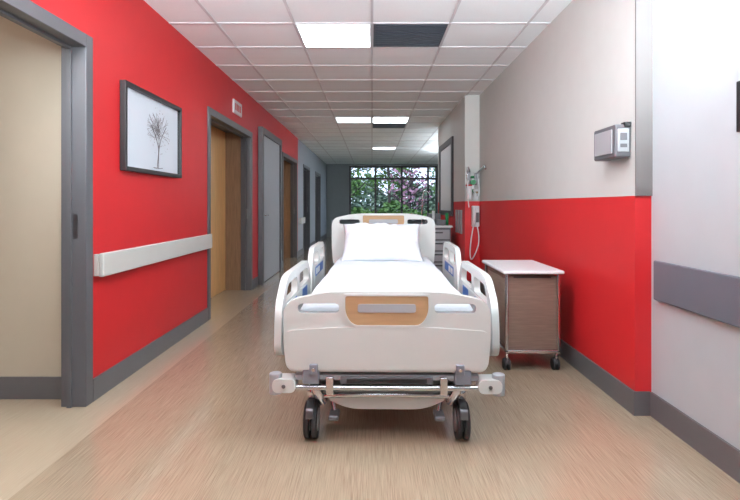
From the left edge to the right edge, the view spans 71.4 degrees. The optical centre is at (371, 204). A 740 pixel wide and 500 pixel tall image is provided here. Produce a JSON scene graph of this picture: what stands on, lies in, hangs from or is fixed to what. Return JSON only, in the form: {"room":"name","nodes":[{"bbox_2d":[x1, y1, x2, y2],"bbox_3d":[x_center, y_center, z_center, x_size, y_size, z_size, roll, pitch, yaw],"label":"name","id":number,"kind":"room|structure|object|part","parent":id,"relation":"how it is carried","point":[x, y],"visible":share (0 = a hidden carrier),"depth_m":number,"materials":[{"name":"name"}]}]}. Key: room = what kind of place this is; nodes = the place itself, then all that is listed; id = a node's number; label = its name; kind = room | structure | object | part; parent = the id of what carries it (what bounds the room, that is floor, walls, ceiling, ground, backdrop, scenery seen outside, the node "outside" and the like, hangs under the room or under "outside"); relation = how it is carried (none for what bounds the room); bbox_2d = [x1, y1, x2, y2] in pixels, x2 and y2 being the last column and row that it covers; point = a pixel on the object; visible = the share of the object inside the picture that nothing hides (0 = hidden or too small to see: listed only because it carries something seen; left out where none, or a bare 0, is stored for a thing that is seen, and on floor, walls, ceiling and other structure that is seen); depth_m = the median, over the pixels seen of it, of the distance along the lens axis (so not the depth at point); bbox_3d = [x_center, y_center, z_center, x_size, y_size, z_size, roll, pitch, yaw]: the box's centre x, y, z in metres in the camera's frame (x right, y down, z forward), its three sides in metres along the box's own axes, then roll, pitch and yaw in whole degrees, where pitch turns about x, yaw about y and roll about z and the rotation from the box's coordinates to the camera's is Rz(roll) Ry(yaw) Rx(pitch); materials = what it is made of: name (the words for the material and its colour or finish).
{"room":"hospital interior","nodes":[
{"label":"hospital interior","id":0,"kind":"room"},
{"bbox_2d":[0,16,60,376],"bbox_3d":[-3.030,-0.160,3.110,2.540,2.620,0.100,0,0,0],"label":"wall","id":1,"kind":"structure","parent":0,"point":[30,63],"depth_m":3.06,"materials":[{"name":"beige paint"}]},
{"bbox_2d":[0,377,60,398],"bbox_3d":[-3.030,1.085,3.054,2.540,0.130,0.012,0,0,0],"label":"baseboard","id":2,"kind":"structure","parent":1,"relation":"attached to","point":[10,387],"depth_m":3.05,"materials":[{"name":"plastic"}]},
{"bbox_2d":[30,0,325,377],"bbox_3d":[-1.700,-0.160,7.750,0.120,2.620,21.500,0,0,0],"label":"wall","id":3,"kind":"structure","parent":0,"point":[133,43],"depth_m":3.83,"materials":[{"name":"red paint"}]},
{"bbox_2d":[0,9,71,407],"bbox_3d":[-1.718,0.125,2.125,0.025,2.050,1.610,0,0,0],"label":"door frame","id":4,"kind":"object","parent":3,"relation":"attached to","point":[2,12],"visible":1,"depth_m":2.92,"materials":[{"name":"grey metal"}]},
{"bbox_2d":[0,0,85,46],"bbox_3d":[-1.698,-0.938,2.125,0.144,0.075,1.610,0,0,0],"label":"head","id":5,"kind":"object","parent":3,"relation":"attached to","point":[29,12],"visible":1,"depth_m":2.58},
{"bbox_2d":[73,214,77,237],"bbox_3d":[-1.688,0.120,2.929,0.025,0.140,0.002,0,0,0],"label":"strike plate","id":6,"kind":"object","parent":3,"relation":"attached to","point":[75,216],"visible":1,"depth_m":2.93,"materials":[{"name":"metal"}]},
{"bbox_2d":[61,34,92,406],"bbox_3d":[-1.698,0.087,2.967,0.144,2.125,0.075,0,0,0],"label":"door frame","id":7,"kind":"structure","parent":3,"relation":"attached to","point":[82,57],"depth_m":2.93,"materials":[{"name":"grey metal"}]},
{"bbox_2d":[120,80,181,177],"bbox_3d":[-1.620,-0.520,3.842,0.040,0.590,0.995,0,0,0],"label":"framed picture","id":8,"kind":"object","parent":3,"relation":"attached to","point":[150,125],"visible":1,"depth_m":3.75,"materials":[{"name":"black plastic"}]},
{"bbox_2d":[94,234,211,276],"bbox_3d":[-1.610,0.355,4.065,0.060,0.140,2.070,0,0,0],"label":"wall handrail","id":9,"kind":"object","parent":3,"relation":"attached to","point":[113,262],"visible":1,"depth_m":3.59,"materials":[{"name":"grey plastic"}]},
{"bbox_2d":[207,106,210,319],"bbox_3d":[-1.698,0.083,5.162,0.144,2.135,0.075,0,0,0],"label":"door frame","id":10,"kind":"structure","parent":3,"relation":"attached to","point":[208,107],"depth_m":5.15,"materials":[{"name":"grey metal"}]},
{"bbox_2d":[93,233,326,401],"bbox_3d":[-1.634,1.085,7.750,0.012,0.130,21.500,0,0,0],"label":"baseboard","id":11,"kind":"structure","parent":3,"relation":"attached to","point":[107,380],"depth_m":3.72,"materials":[{"name":"plastic"}]},
{"bbox_2d":[211,122,240,289],"bbox_3d":[-1.897,0.065,6.020,0.255,2.170,1.960,0,0,0],"label":"door frame","id":12,"kind":"structure","parent":3,"relation":"in","point":[232,141],"depth_m":6.96,"materials":[{"name":"brown wood"}]},
{"bbox_2d":[211,126,224,297],"bbox_3d":[-2.002,0.083,6.020,0.045,2.125,1.880,0,0,0],"label":"door leaf","id":13,"kind":"structure","parent":12,"relation":"attached to","point":[217,136],"depth_m":6.60,"materials":[{"name":"brown wood"}]},
{"bbox_3d":[-1.897,-1.000,6.020,0.255,0.040,1.960,0,0,0],"label":"reveal panel","id":14,"kind":"part","parent":12,"relation":"part of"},
{"bbox_3d":[-1.897,0.085,6.980,0.255,2.130,0.040,0,0,0],"label":"reveal panel","id":15,"kind":"part","parent":12,"relation":"part of","materials":[{"name":"brown wood"}]},
{"bbox_2d":[211,119,244,290],"bbox_3d":[-1.718,0.120,6.070,0.025,2.060,1.740,0,0,0],"label":"door frame","id":16,"kind":"object","parent":3,"relation":"attached to","point":[213,121],"visible":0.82,"depth_m":6.93,"materials":[{"name":"grey metal"}]},
{"bbox_2d":[211,108,250,136],"bbox_3d":[-1.698,-0.948,6.070,0.144,0.075,1.740,0,0,0],"label":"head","id":17,"kind":"object","parent":3,"relation":"attached to","point":[216,116],"visible":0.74,"depth_m":5.92},
{"bbox_2d":[232,99,241,117],"bbox_3d":[-1.629,-1.170,6.235,0.022,0.160,0.370,0,0,0],"label":"wall sign","id":18,"kind":"object","parent":3,"relation":"attached to","point":[236,106],"visible":1,"depth_m":6.20,"materials":[{"name":"white plastic"}]},
{"bbox_2d":[241,132,252,289],"bbox_3d":[-1.698,0.083,6.978,0.144,2.135,0.075,0,0,0],"label":"door frame","id":19,"kind":"structure","parent":3,"relation":"attached to","point":[248,140],"depth_m":6.94,"materials":[{"name":"grey metal"}]},
{"bbox_2d":[258,126,281,284],"bbox_3d":[-1.605,0.010,8.200,0.070,2.280,1.600,0,0,0],"label":"frame","id":20,"kind":"object","parent":3,"relation":"attached to","point":[262,131],"visible":0.91,"depth_m":7.40,"materials":[{"name":"grey metal"}]},
{"bbox_2d":[264,136,278,280],"bbox_3d":[-1.620,0.055,8.200,0.040,2.170,1.400,0,0,0],"label":"leaf","id":21,"kind":"object","parent":3,"relation":"attached to","point":[271,149],"visible":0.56,"depth_m":8.20,"materials":[{"name":"grey wood"}]},
{"bbox_2d":[282,152,283,266],"bbox_3d":[-1.698,0.087,9.432,0.144,2.125,0.075,0,0,0],"label":"door frame","id":22,"kind":"structure","parent":3,"relation":"attached to","point":[282,152],"depth_m":9.46,"materials":[{"name":"grey metal"}]},
{"bbox_2d":[284,160,289,257],"bbox_3d":[-1.897,0.070,10.275,0.255,2.160,1.930,0,0,0],"label":"door","id":23,"kind":"structure","parent":3,"relation":"in","point":[286,164],"depth_m":11.20,"materials":[{"name":"brown wood"}]},
{"bbox_2d":[284,159,292,257],"bbox_3d":[-1.718,0.125,10.325,0.025,2.050,1.710,0,0,0],"label":"door frame","id":24,"kind":"object","parent":3,"relation":"attached to","point":[284,159],"visible":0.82,"depth_m":11.16,"materials":[{"name":"grey metal"}]},
{"bbox_2d":[284,153,296,163],"bbox_3d":[-1.698,-0.938,10.325,0.144,0.075,1.710,0,0,0],"label":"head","id":25,"kind":"object","parent":3,"relation":"attached to","point":[286,156],"visible":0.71,"depth_m":10.28},
{"bbox_2d":[290,160,297,257],"bbox_3d":[-1.698,0.087,11.217,0.144,2.125,0.075,0,0,0],"label":"door frame","id":26,"kind":"structure","parent":3,"relation":"attached to","point":[295,166],"depth_m":11.18,"materials":[{"name":"grey metal"}]},
{"bbox_2d":[299,217,304,223],"bbox_3d":[-1.605,0.355,11.825,0.070,0.140,0.650,0,0,0],"label":"wall handrail","id":27,"kind":"object","parent":3,"relation":"attached to","point":[301,220],"visible":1,"depth_m":11.63,"materials":[{"name":"grey plastic"}]},
{"bbox_2d":[303,164,303,247],"bbox_3d":[-1.698,0.087,12.283,0.144,2.125,0.075,0,0,0],"label":"door frame","id":28,"kind":"structure","parent":3,"relation":"attached to","point":[303,164],"depth_m":12.24,"materials":[{"name":"grey metal"}]},
{"bbox_2d":[304,169,309,248],"bbox_3d":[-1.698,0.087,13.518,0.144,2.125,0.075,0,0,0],"label":"door frame","id":29,"kind":"structure","parent":3,"relation":"attached to","point":[308,172],"depth_m":13.48,"materials":[{"name":"grey metal"}]},
{"bbox_2d":[315,171,315,239],"bbox_3d":[-1.698,0.087,14.883,0.144,2.125,0.075,0,0,0],"label":"door frame","id":30,"kind":"structure","parent":3,"relation":"attached to","point":[315,171],"depth_m":14.85,"materials":[{"name":"grey metal"}]},
{"bbox_2d":[316,176,320,240],"bbox_3d":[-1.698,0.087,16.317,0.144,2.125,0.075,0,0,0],"label":"door frame","id":31,"kind":"structure","parent":3,"relation":"attached to","point":[319,178],"depth_m":16.28,"materials":[{"name":"grey metal"}]},
{"bbox_2d":[144,0,571,163],"bbox_3d":[-0.400,-1.520,7.850,8.000,0.100,21.700,0,0,0],"label":"ceiling","id":32,"kind":"structure","parent":0,"point":[317,117],"depth_m":5.24,"materials":[{"name":"tile"}]},
{"bbox_2d":[295,24,370,47],"bbox_3d":[-0.315,-1.465,4.475,0.618,0.010,0.618,0,0,0],"label":"rim","id":33,"kind":"object","parent":32,"relation":"attached to","point":[295,24],"visible":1,"depth_m":4.40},
{"bbox_2d":[297,25,369,46],"bbox_3d":[-0.315,-1.469,4.475,0.590,0.006,0.590,0,0,0],"label":"ceiling light","id":34,"kind":"object","parent":32,"relation":"in","point":[312,35],"visible":1,"depth_m":4.45,"materials":[{"name":"white plastic"}]},
{"bbox_2d":[336,117,370,122],"bbox_3d":[-0.315,-1.469,8.885,0.590,0.006,0.590,0,0,0],"label":"ceiling light","id":35,"kind":"object","parent":32,"relation":"in","point":[339,119],"visible":1,"depth_m":8.83,"materials":[{"name":"white plastic"}]},
{"bbox_2d":[169,0,549,163],"bbox_3d":[0.480,-1.468,7.750,4.240,0.007,21.500,0,0,0],"label":"grid","id":36,"kind":"object","parent":32,"relation":"attached to","point":[196,1],"visible":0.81,"depth_m":5.41,"materials":[{"name":"white metal"}]},
{"bbox_2d":[373,147,395,148],"bbox_3d":[0.315,-1.469,13.295,0.590,0.006,0.590,0,0,0],"label":"ceiling light","id":37,"kind":"object","parent":32,"relation":"in","point":[373,147],"visible":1,"depth_m":13.25,"materials":[{"name":"white plastic"}]},
{"bbox_2d":[373,123,405,127],"bbox_3d":[0.315,-1.466,9.515,0.606,0.008,0.606,0,0,0],"label":"ceiling vent","id":38,"kind":"object","parent":32,"relation":"in","point":[375,125],"depth_m":9.47,"materials":[{"name":"grey metal"}]},
{"bbox_2d":[373,117,407,122],"bbox_3d":[0.315,-1.469,8.885,0.590,0.006,0.590,0,0,0],"label":"ceiling light","id":39,"kind":"object","parent":32,"relation":"in","point":[375,119],"visible":1,"depth_m":8.83,"materials":[{"name":"white plastic"}]},
{"bbox_2d":[373,24,447,46],"bbox_3d":[0.315,-1.466,4.475,0.606,0.008,0.606,0,0,0],"label":"ceiling vent","id":40,"kind":"object","parent":32,"relation":"in","point":[384,35],"depth_m":4.45,"materials":[{"name":"grey metal"}]},
{"bbox_2d":[0,237,739,499],"bbox_3d":[-0.400,1.200,7.850,8.000,0.100,21.700,0,0,0],"label":"floor","id":41,"kind":"structure","parent":0,"point":[201,420],"depth_m":2.49,"materials":[{"name":"laminate"}]},
{"bbox_2d":[269,213,504,439],"bbox_3d":[0.089,0.615,3.651,1.120,1.070,2.487,0,0,1],"label":"hospital bed","id":42,"kind":"object","parent":41,"relation":"on","point":[385,328],"visible":1,"depth_m":2.44,"materials":[{"name":"plastic"}]},
{"bbox_3d":[-0.456,0.623,3.063,0.041,0.215,0.810,0,0,1],"label":"rail foot panel","id":43,"kind":"part","parent":42,"relation":"part of","materials":[{"name":"plastic"}]},
{"bbox_2d":[306,399,314,418],"bbox_3d":[-0.299,0.991,2.544,0.036,0.069,0.163,0,0,1],"label":"hood","id":44,"kind":"object","parent":42,"relation":"attached to","point":[310,403],"depth_m":2.48,"materials":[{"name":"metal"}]},
{"bbox_3d":[-0.298,0.930,2.561,0.044,0.100,0.044,0,0,1],"label":"caster stem","id":45,"kind":"part","parent":42,"relation":"part of","materials":[{"name":"silver metal"}]},
{"bbox_3d":[-0.439,0.573,4.103,0.041,0.235,0.610,0,0,1],"label":"rail head panel","id":46,"kind":"part","parent":42,"relation":"part of","materials":[{"name":"plastic"}]},
{"bbox_3d":[-0.257,0.909,2.494,0.049,0.134,0.107,0,0,27],"label":"fork arm","id":47,"kind":"part","parent":42,"relation":"part of","materials":[{"name":"silver metal"}]},
{"bbox_3d":[-0.191,0.985,2.554,0.024,0.078,0.048,0,0,-36],"label":"pedal arm","id":48,"kind":"part","parent":42,"relation":"part of","materials":[{"name":"silver metal"}]},
{"bbox_2d":[341,223,422,261],"bbox_3d":[0.088,0.323,4.547,0.710,0.326,0.348,0,0,1],"label":"pillow","id":49,"kind":"object","parent":42,"relation":"on","point":[364,242],"depth_m":4.44,"materials":[{"name":"fabric"}]},
{"bbox_3d":[0.089,0.559,3.662,0.860,0.181,2.315,0,0,1],"label":"mattress","id":50,"kind":"part","parent":42,"relation":"part of","materials":[{"name":"white fabric"}]},
{"bbox_3d":[0.070,0.888,2.460,0.600,0.014,0.014,0,0,1],"label":"foot chrome rod","id":51,"kind":"part","parent":42,"relation":"part of","materials":[{"name":"metal"}]},
{"bbox_3d":[0.334,0.985,2.546,0.024,0.078,0.048,0,0,38],"label":"pedal arm","id":52,"kind":"part","parent":42,"relation":"part of","materials":[{"name":"silver metal"}]},
{"bbox_3d":[0.631,0.573,4.086,0.041,0.235,0.610,0,0,1],"label":"rail head panel","id":53,"kind":"part","parent":42,"relation":"part of","materials":[{"name":"plastic"}]},
{"bbox_3d":[0.398,0.909,2.483,0.049,0.134,0.107,0,0,-26],"label":"fork arm","id":54,"kind":"part","parent":42,"relation":"part of","materials":[{"name":"silver metal"}]},
{"bbox_3d":[0.441,0.930,2.549,0.044,0.100,0.044,0,0,1],"label":"caster stem","id":55,"kind":"part","parent":42,"relation":"part of","materials":[{"name":"silver metal"}]},
{"bbox_2d":[458,399,467,419],"bbox_3d":[0.441,0.991,2.533,0.036,0.069,0.163,0,0,1],"label":"hood","id":56,"kind":"object","parent":42,"relation":"attached to","point":[462,403],"depth_m":2.47,"materials":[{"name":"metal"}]},
{"bbox_3d":[0.614,0.623,3.046,0.041,0.215,0.810,0,0,1],"label":"rail foot panel","id":57,"kind":"part","parent":42,"relation":"part of","materials":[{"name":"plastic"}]},
{"bbox_2d":[421,190,451,272],"bbox_3d":[0.950,0.461,7.798,0.440,1.378,0.645,0,0,0],"label":"cart","id":58,"kind":"object","parent":41,"relation":"on","point":[442,227],"visible":0.41,"depth_m":7.49,"materials":[{"name":"grey plastic"}]},
{"bbox_2d":[445,213,448,224],"bbox_3d":[1.120,0.210,7.700,0.050,0.180,0.050,0,0,0],"label":"bottle","id":59,"kind":"object","parent":58,"relation":"on","point":[446,214],"depth_m":7.68,"materials":[{"name":"green plastic"}]},
{"bbox_2d":[482,260,564,369],"bbox_3d":[1.110,0.800,3.875,0.420,0.700,0.710,0,0,0],"label":"bedside cabinet","id":60,"kind":"object","parent":41,"relation":"on","point":[525,290],"visible":0.76,"depth_m":3.57,"materials":[{"name":"laminate"}]},
{"bbox_3d":[0.936,0.745,3.880,0.008,0.450,0.540,0,0,0],"label":"panel","id":61,"kind":"part","parent":60,"relation":"part of","materials":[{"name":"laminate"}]},
{"bbox_3d":[1.110,1.012,3.880,0.380,0.025,0.660,0,0,0],"label":"frame","id":62,"kind":"part","parent":60,"relation":"part of","materials":[{"name":"brown wood"}]},
{"bbox_2d":[326,164,437,236],"bbox_3d":[0.400,-0.160,18.575,4.600,2.620,0.150,0,0,0],"label":"wall","id":63,"kind":"structure","parent":0,"point":[337,175],"depth_m":18.50,"materials":[{"name":"grey paint"}]},
{"bbox_2d":[349,166,436,219],"bbox_3d":[0.765,-0.440,18.565,3.170,1.940,0.070,0,0,0],"label":"window","id":64,"kind":"structure","parent":63,"relation":"in","point":[350,167],"depth_m":18.53,"materials":[{"name":"black plastic"}]},
{"bbox_2d":[438,95,478,280],"bbox_3d":[1.438,-0.160,8.300,0.385,2.620,2.800,0,0,0],"label":"wall","id":65,"kind":"structure","parent":0,"point":[462,123],"depth_m":6.93,"materials":[{"name":"white paint"}]},
{"bbox_2d":[441,144,450,210],"bbox_3d":[1.238,-0.430,8.600,0.013,1.040,1.300,0,0,0],"label":"pane","id":66,"kind":"object","parent":65,"relation":"attached to","point":[446,153],"visible":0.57,"depth_m":8.52,"materials":[{"name":"grey glass"}]},
{"bbox_2d":[439,136,453,215],"bbox_3d":[1.230,-0.440,8.600,0.030,1.220,1.500,0,0,0],"label":"frame","id":67,"kind":"object","parent":65,"relation":"attached to","point":[450,140],"visible":0.9,"depth_m":7.97,"materials":[{"name":"grey metal"}]},
{"bbox_2d":[455,210,461,233],"bbox_3d":[1.239,0.236,7.350,0.012,0.321,0.510,0,0,0],"label":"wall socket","id":68,"kind":"object","parent":65,"relation":"attached to","point":[459,211],"visible":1,"depth_m":7.26,"materials":[{"name":"grey plastic"}]},
{"bbox_3d":[1.239,0.235,7.560,0.012,0.330,0.120,0,0,0],"label":"plate","id":69,"kind":"part","parent":68,"relation":"part of","materials":[{"name":"grey plastic"}]},
{"bbox_3d":[1.239,0.235,7.360,0.012,0.330,0.120,0,0,0],"label":"plate","id":70,"kind":"part","parent":68,"relation":"part of","materials":[{"name":"grey plastic"}]},
{"bbox_3d":[1.239,0.235,7.160,0.012,0.330,0.120,0,0,0],"label":"plate","id":71,"kind":"part","parent":68,"relation":"part of","materials":[{"name":"grey plastic"}]},
{"bbox_2d":[469,206,479,259],"bbox_3d":[1.358,0.367,6.829,0.143,0.714,0.142,0,0,0],"label":"wall telephone","id":72,"kind":"object","parent":65,"relation":"attached to","point":[474,209],"visible":1,"depth_m":6.81,"materials":[{"name":"white plastic"}]},
{"bbox_3d":[1.359,0.506,6.802,0.133,0.437,0.068,0,0,-25],"label":"cord","id":73,"kind":"part","parent":72,"relation":"part of","materials":[{"name":"white plastic"}]},
{"bbox_2d":[466,165,485,206],"bbox_3d":[1.320,-0.237,6.646,0.224,0.539,0.509,0,0,0],"label":"panel","id":74,"kind":"object","parent":65,"relation":"attached to","point":[470,186],"visible":1,"depth_m":6.78,"materials":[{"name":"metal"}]},
{"bbox_2d":[466,184,471,199],"bbox_3d":[1.280,-0.170,6.800,0.086,0.200,0.086,0,0,0],"label":"jar","id":75,"kind":"object","parent":74,"relation":"on","point":[469,185],"depth_m":6.76,"materials":[{"name":"white plastic"}]},
{"bbox_2d":[473,189,477,199],"bbox_3d":[1.385,-0.140,6.890,0.070,0.140,0.020,0,0,0],"label":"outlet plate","id":76,"kind":"object","parent":74,"relation":"attached to","point":[475,197],"depth_m":6.88,"materials":[{"name":"white plastic"}]},
{"bbox_2d":[479,0,634,200],"bbox_3d":[1.535,-0.760,4.860,0.190,1.420,4.080,0,0,0],"label":"wall","id":77,"kind":"structure","parent":0,"point":[539,118],"depth_m":3.87,"materials":[{"name":"white paint"}]},
{"bbox_2d":[594,122,630,160],"bbox_3d":[1.391,-0.363,2.994,0.097,0.197,0.291,0,0,0],"label":"wall dispenser","id":78,"kind":"object","parent":77,"relation":"attached to","point":[612,142],"visible":1,"depth_m":2.89,"materials":[{"name":"grey plastic"}]},
{"bbox_3d":[1.347,-0.357,3.000,0.008,0.135,0.220,0,0,0],"label":"plate","id":79,"kind":"part","parent":78,"relation":"part of","materials":[{"name":"grey plastic"}]},
{"bbox_3d":[1.393,-0.360,2.857,0.063,0.130,0.009,0,0,0],"label":"plate","id":80,"kind":"part","parent":78,"relation":"part of","materials":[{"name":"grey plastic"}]},
{"bbox_2d":[635,0,652,195],"bbox_3d":[1.485,-0.760,2.814,0.090,1.420,0.012,0,0,0],"label":"cap","id":81,"kind":"object","parent":77,"relation":"attached to","point":[643,8],"depth_m":2.81,"materials":[{"name":"white paint"}]},
{"bbox_2d":[479,196,650,391],"bbox_3d":[1.535,0.550,4.860,0.190,1.200,4.080,0,0,0],"label":"wall","id":82,"kind":"structure","parent":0,"point":[602,245],"depth_m":3.33,"materials":[{"name":"red paint"}]},
{"bbox_2d":[651,0,739,449],"bbox_3d":[1.580,-0.160,-0.090,0.100,2.620,5.820,0,0,0],"label":"wall","id":83,"kind":"structure","parent":0,"point":[695,200],"depth_m":2.43,"materials":[{"name":"white paint"}]},
{"bbox_2d":[469,281,739,482],"bbox_3d":[1.355,1.085,3.352,0.351,0.130,12.703,0,0,0],"label":"baseboard","id":84,"kind":"structure","parent":83,"relation":"attached to","point":[721,453],"depth_m":2.71,"materials":[{"name":"plastic"}]},
{"bbox_2d":[654,260,739,327],"bbox_3d":[1.515,0.400,0.375,0.030,0.210,4.750,0,0,0],"label":"wall handrail","id":85,"kind":"object","parent":83,"relation":"attached to","point":[710,294],"visible":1,"depth_m":2.36,"materials":[{"name":"grey plastic"}]},
{"bbox_2d":[736,81,739,131],"bbox_3d":[1.518,-0.405,1.915,0.025,0.210,0.430,0,0,0],"label":"frame","id":86,"kind":"object","parent":83,"relation":"attached to","point":[737,82],"visible":1,"depth_m":2.12,"materials":[{"name":"black plastic"}]},
{"label":"outside","id":87,"kind":"structure","parent":0,"visible":0},
{"bbox_3d":[0.000,1.375,49.350,80.000,0.150,61.300,0,0,0],"label":"ground","id":88,"kind":"structure","parent":87,"visible":0},
{"bbox_2d":[351,168,376,197],"bbox_3d":[-1.516,-1.206,29.522,3.872,5.022,3.586,0,0,0],"label":"deciduous tree","id":89,"kind":"object","parent":88,"relation":"on","point":[357,189],"visible":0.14,"depth_m":29.04,"materials":[{"name":"green plant"}]},
{"bbox_2d":[361,168,422,212],"bbox_3d":[1.126,-1.851,33.893,4.439,6.306,4.198,0,0,0],"label":"deciduous tree","id":90,"kind":"object","parent":88,"relation":"on","point":[381,175],"visible":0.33,"depth_m":34.16,"materials":[{"name":"green plant"}]},
{"bbox_2d":[351,171,434,213],"bbox_3d":[0.973,-0.953,41.003,14.366,4.712,1.615,0,0,0],"label":"hedge","id":91,"kind":"object","parent":88,"relation":"on","point":[380,198],"visible":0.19,"depth_m":40.60,"materials":[{"name":"green plant"}]},
{"bbox_2d":[351,200,434,215],"bbox_3d":[0.992,0.444,22.495,14.173,1.718,1.378,0,0,0],"label":"hedge","id":92,"kind":"object","parent":88,"relation":"on","point":[387,206],"visible":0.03,"depth_m":22.13,"materials":[{"name":"green plant"}]},
{"bbox_2d":[386,168,432,212],"bbox_3d":[1.990,-0.668,26.113,2.512,3.948,2.573,0,0,39],"label":"blossom tree","id":93,"kind":"object","parent":88,"relation":"on","point":[411,191],"visible":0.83,"depth_m":25.94,"materials":[{"name":"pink plant"}]},
{"bbox_2d":[429,168,434,193],"bbox_3d":[4.830,-1.113,30.874,3.431,4.832,3.219,0,0,17],"label":"deciduous tree","id":94,"kind":"object","parent":88,"relation":"on","point":[433,171],"visible":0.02,"depth_m":30.71,"materials":[{"name":"green plant"}]}
]}

